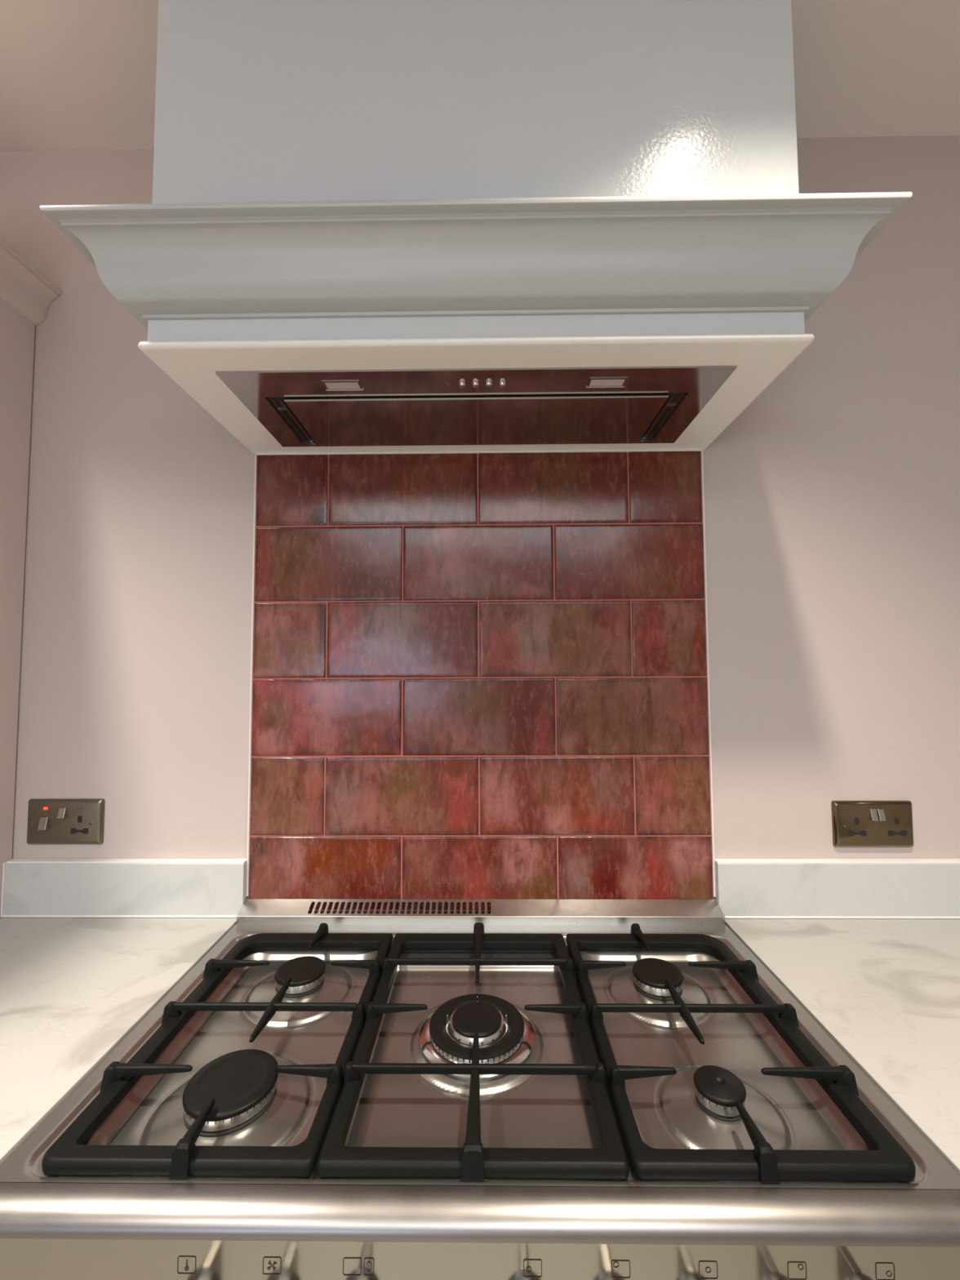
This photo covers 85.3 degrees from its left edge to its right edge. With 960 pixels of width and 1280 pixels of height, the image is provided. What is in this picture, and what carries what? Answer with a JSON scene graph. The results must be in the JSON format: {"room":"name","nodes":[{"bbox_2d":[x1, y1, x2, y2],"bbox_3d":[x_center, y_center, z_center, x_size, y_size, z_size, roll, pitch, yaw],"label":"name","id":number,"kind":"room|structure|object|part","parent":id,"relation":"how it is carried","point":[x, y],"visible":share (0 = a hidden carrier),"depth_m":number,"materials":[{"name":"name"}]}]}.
{"room":"kitchen","nodes":[
{"label":"kitchen","id":0,"kind":"room"},
{"bbox_2d":[0,135,959,911],"bbox_3d":[0.099,0.199,1.077,4.200,2.486,0.100,0,-3,1],"label":"wall","id":1,"kind":"structure","parent":0,"point":[832,500],"depth_m":1.05,"materials":[{"name":"beige paint"}]},
{"bbox_2d":[26,798,105,844],"bbox_3d":[-0.816,0.357,1.021,0.150,0.088,0.016,0,-3,1],"label":"wall socket","id":2,"kind":"object","parent":1,"relation":"attached to","point":[50,820],"visible":1,"depth_m":1.02,"materials":[{"name":"gold metal"}]},
{"bbox_2d":[37,817,48,830],"bbox_3d":[-0.853,0.358,1.017,0.015,0.024,0.008,0,-3,1],"label":"rocker switch","id":3,"kind":"object","parent":2,"relation":"attached to","point":[42,822],"depth_m":1.02,"materials":[{"name":"silver metal"}]},
{"bbox_2d":[57,807,66,818],"bbox_3d":[-0.817,0.338,1.018,0.013,0.019,0.008,0,-3,1],"label":"rocker switch","id":4,"kind":"object","parent":2,"relation":"attached to","point":[61,811],"depth_m":1.02,"materials":[{"name":"silver metal"}]},
{"bbox_2d":[40,0,912,455],"bbox_3d":[-0.009,-0.722,0.864,1.070,0.670,0.429,0,-3,1],"label":"hood surround","id":5,"kind":"object","parent":1,"relation":"attached to","point":[338,184],"visible":0.91,"depth_m":0.73,"materials":[{"name":"grey paint"}]},
{"bbox_2d":[215,365,737,446],"bbox_3d":[-0.006,-0.386,0.890,0.764,0.008,0.255,0,-3,1],"label":"extractor hood","id":6,"kind":"object","parent":5,"relation":"attached to","point":[616,404],"visible":1,"depth_m":0.85,"materials":[{"name":"silver metal"}]},
{"bbox_3d":[-0.334,-0.386,0.922,0.002,0.002,0.157,0,-3,1],"label":"slide rail","id":7,"kind":"part","parent":6,"relation":"part of","materials":[{"name":"black metal"}]},
{"bbox_3d":[-0.323,-0.386,0.925,0.003,0.002,0.152,0,-3,1],"label":"slide rail","id":8,"kind":"part","parent":6,"relation":"part of","materials":[{"name":"black metal"}]},
{"bbox_3d":[-0.211,-0.391,0.801,0.057,0.001,0.025,0,-3,1],"label":"lamp frame","id":9,"kind":"part","parent":6,"relation":"part of","materials":[{"name":"silver metal"}]},
{"bbox_3d":[-0.006,-0.385,0.918,0.616,0.007,0.162,0,-3,1],"label":"filter panel","id":10,"kind":"part","parent":6,"relation":"part of","materials":[{"name":"metal"}]},
{"bbox_3d":[0.194,-0.393,0.796,0.057,0.001,0.025,0,-3,1],"label":"lamp frame","id":11,"kind":"part","parent":6,"relation":"part of","materials":[{"name":"silver metal"}]},
{"bbox_3d":[0.311,-0.389,0.917,0.003,0.002,0.152,0,-3,1],"label":"slide rail","id":12,"kind":"part","parent":6,"relation":"part of","materials":[{"name":"black metal"}]},
{"bbox_3d":[0.322,-0.389,0.914,0.002,0.002,0.157,0,-3,1],"label":"slide rail","id":13,"kind":"part","parent":6,"relation":"part of","materials":[{"name":"black metal"}]},
{"bbox_3d":[-0.007,-0.485,0.851,1.070,0.093,0.429,0,-3,1],"label":"crown moulding","id":14,"kind":"part","parent":5,"relation":"part of","materials":[{"name":"grey paint"}]},
{"bbox_3d":[-0.007,-0.397,0.883,0.922,0.012,0.355,0,-3,1],"label":"board","id":15,"kind":"part","parent":5,"relation":"part of","materials":[{"name":"white paint"}]},
{"bbox_2d":[246,448,715,911],"bbox_3d":[-0.003,0.070,1.030,0.905,0.905,0.009,0,-3,1],"label":"tile backsplash","id":16,"kind":"structure","parent":1,"relation":"attached to","point":[480,676],"depth_m":1.03,"materials":[{"name":"red tile"}]},
{"bbox_2d":[831,800,914,847],"bbox_3d":[0.759,0.355,1.002,0.152,0.088,0.016,0,-3,1],"label":"wall socket","id":17,"kind":"object","parent":1,"relation":"attached to","point":[855,824],"visible":1,"depth_m":1.00,"materials":[{"name":"brown metal"}]},
{"bbox_2d":[869,808,878,821],"bbox_3d":[0.755,0.335,0.999,0.012,0.021,0.008,0,-3,1],"label":"rocker switch","id":18,"kind":"object","parent":17,"relation":"attached to","point":[873,813],"depth_m":1.00,"materials":[{"name":"silver metal"}]},
{"bbox_2d":[876,808,885,821],"bbox_3d":[0.769,0.335,0.999,0.012,0.021,0.008,0,-3,1],"label":"rocker switch","id":19,"kind":"object","parent":17,"relation":"attached to","point":[881,813],"depth_m":1.00,"materials":[{"name":"silver metal"}]},
{"bbox_2d":[0,0,959,151],"bbox_3d":[0.065,-1.215,-1.099,4.200,0.100,4.400,0,-3,1],"label":"ceiling","id":20,"kind":"structure","parent":0,"point":[75,74],"depth_m":0.96,"materials":[{"name":"white paint"}]},
{"bbox_3d":[0.076,1.367,-1.240,4.200,0.100,4.400,0,-3,1],"label":"floor","id":21,"kind":"structure","parent":0,"visible":0},
{"bbox_2d":[0,236,62,918],"bbox_3d":[-1.239,0.341,0.710,0.734,2.173,0.648,0,-3,1],"label":"tall cabinet","id":22,"kind":"object","parent":21,"relation":"on","point":[26,295],"visible":1,"depth_m":1.02,"materials":[{"name":"beige paint"}]},
{"bbox_3d":[-1.244,-0.707,0.767,0.734,0.073,0.648,0,-3,1],"label":"cornice","id":23,"kind":"part","parent":22,"relation":"part of","materials":[{"name":"beige paint"}]},
{"bbox_2d":[0,898,959,1279],"bbox_3d":[-0.002,0.952,0.681,0.914,0.940,0.592,0,-3,1],"label":"range cooker","id":24,"kind":"object","parent":21,"relation":"on","point":[53,1227],"visible":0.79,"depth_m":0.55,"materials":[{"name":"silver metal"}]},
{"bbox_2d":[41,923,393,1180],"bbox_3d":[-0.289,0.504,0.706,0.271,0.032,0.440,0,-3,1],"label":"support","id":25,"kind":"object","parent":24,"relation":"on","point":[68,1155],"visible":1,"depth_m":0.58,"materials":[{"name":"black metal"}]},
{"bbox_3d":[-0.280,0.516,0.587,0.095,0.006,0.095,0,-3,1],"label":"burner","id":26,"kind":"part","parent":24,"relation":"part of","materials":[{"name":"silver metal"}]},
{"bbox_3d":[-0.277,0.527,0.804,0.071,0.006,0.071,0,-3,1],"label":"burner","id":27,"kind":"part","parent":24,"relation":"part of","materials":[{"name":"silver metal"}]},
{"bbox_2d":[316,922,629,1182],"bbox_3d":[-0.005,0.503,0.704,0.296,0.032,0.442,0,-3,1],"label":"support","id":28,"kind":"object","parent":24,"relation":"on","point":[472,1162],"visible":1,"depth_m":0.57,"materials":[{"name":"black metal"}]},
{"bbox_3d":[-0.007,0.583,0.462,0.912,0.124,0.028,0,-3,1],"label":"control panel","id":29,"kind":"part","parent":24,"relation":"part of","materials":[{"name":"silver metal"}]},
{"bbox_3d":[0.271,0.525,0.794,0.071,0.006,0.071,0,-3,1],"label":"burner","id":30,"kind":"part","parent":24,"relation":"part of","materials":[{"name":"silver metal"}]},
{"bbox_3d":[0.267,0.513,0.580,0.050,0.006,0.050,0,-3,1],"label":"burner","id":31,"kind":"part","parent":24,"relation":"part of","materials":[{"name":"silver metal"}]},
{"bbox_2d":[565,923,915,1184],"bbox_3d":[0.283,0.501,0.700,0.272,0.032,0.440,0,-3,1],"label":"support","id":32,"kind":"object","parent":24,"relation":"on","point":[887,1160],"visible":1,"depth_m":0.57,"materials":[{"name":"black metal"}]},
{"bbox_3d":[-0.690,0.986,0.689,0.455,0.880,0.604,0,-3,1],"label":"base cabinet","id":33,"kind":"object","parent":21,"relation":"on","visible":0},
{"bbox_2d":[0,917,236,1164],"bbox_3d":[-0.692,0.531,0.718,0.459,0.030,0.600,0,-3,1],"label":"countertop","id":34,"kind":"structure","parent":33,"relation":"on","point":[72,989],"depth_m":0.77,"materials":[{"name":"stone"}]},
{"bbox_2d":[0,858,247,917],"bbox_3d":[-0.686,0.480,1.009,0.465,0.104,0.024,0,-3,1],"label":"upstand","id":35,"kind":"object","parent":34,"relation":"on","point":[31,887],"visible":0.85,"depth_m":1.00,"materials":[{"name":"stone"}]},
{"bbox_3d":[1.228,0.976,0.666,1.540,0.880,0.604,0,-3,1],"label":"base cabinet","id":36,"kind":"object","parent":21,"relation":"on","visible":0},
{"bbox_2d":[724,918,959,1174],"bbox_3d":[1.225,0.521,0.695,1.541,0.030,0.600,0,-3,1],"label":"countertop","id":37,"kind":"structure","parent":36,"relation":"on","point":[886,991],"depth_m":0.76,"materials":[{"name":"stone"}]},
{"bbox_2d":[714,858,959,919],"bbox_3d":[1.225,0.470,0.987,1.548,0.104,0.022,0,-3,1],"label":"upstand","id":38,"kind":"object","parent":37,"relation":"on","point":[745,888],"visible":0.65,"depth_m":0.98,"materials":[{"name":"stone"}]}
]}

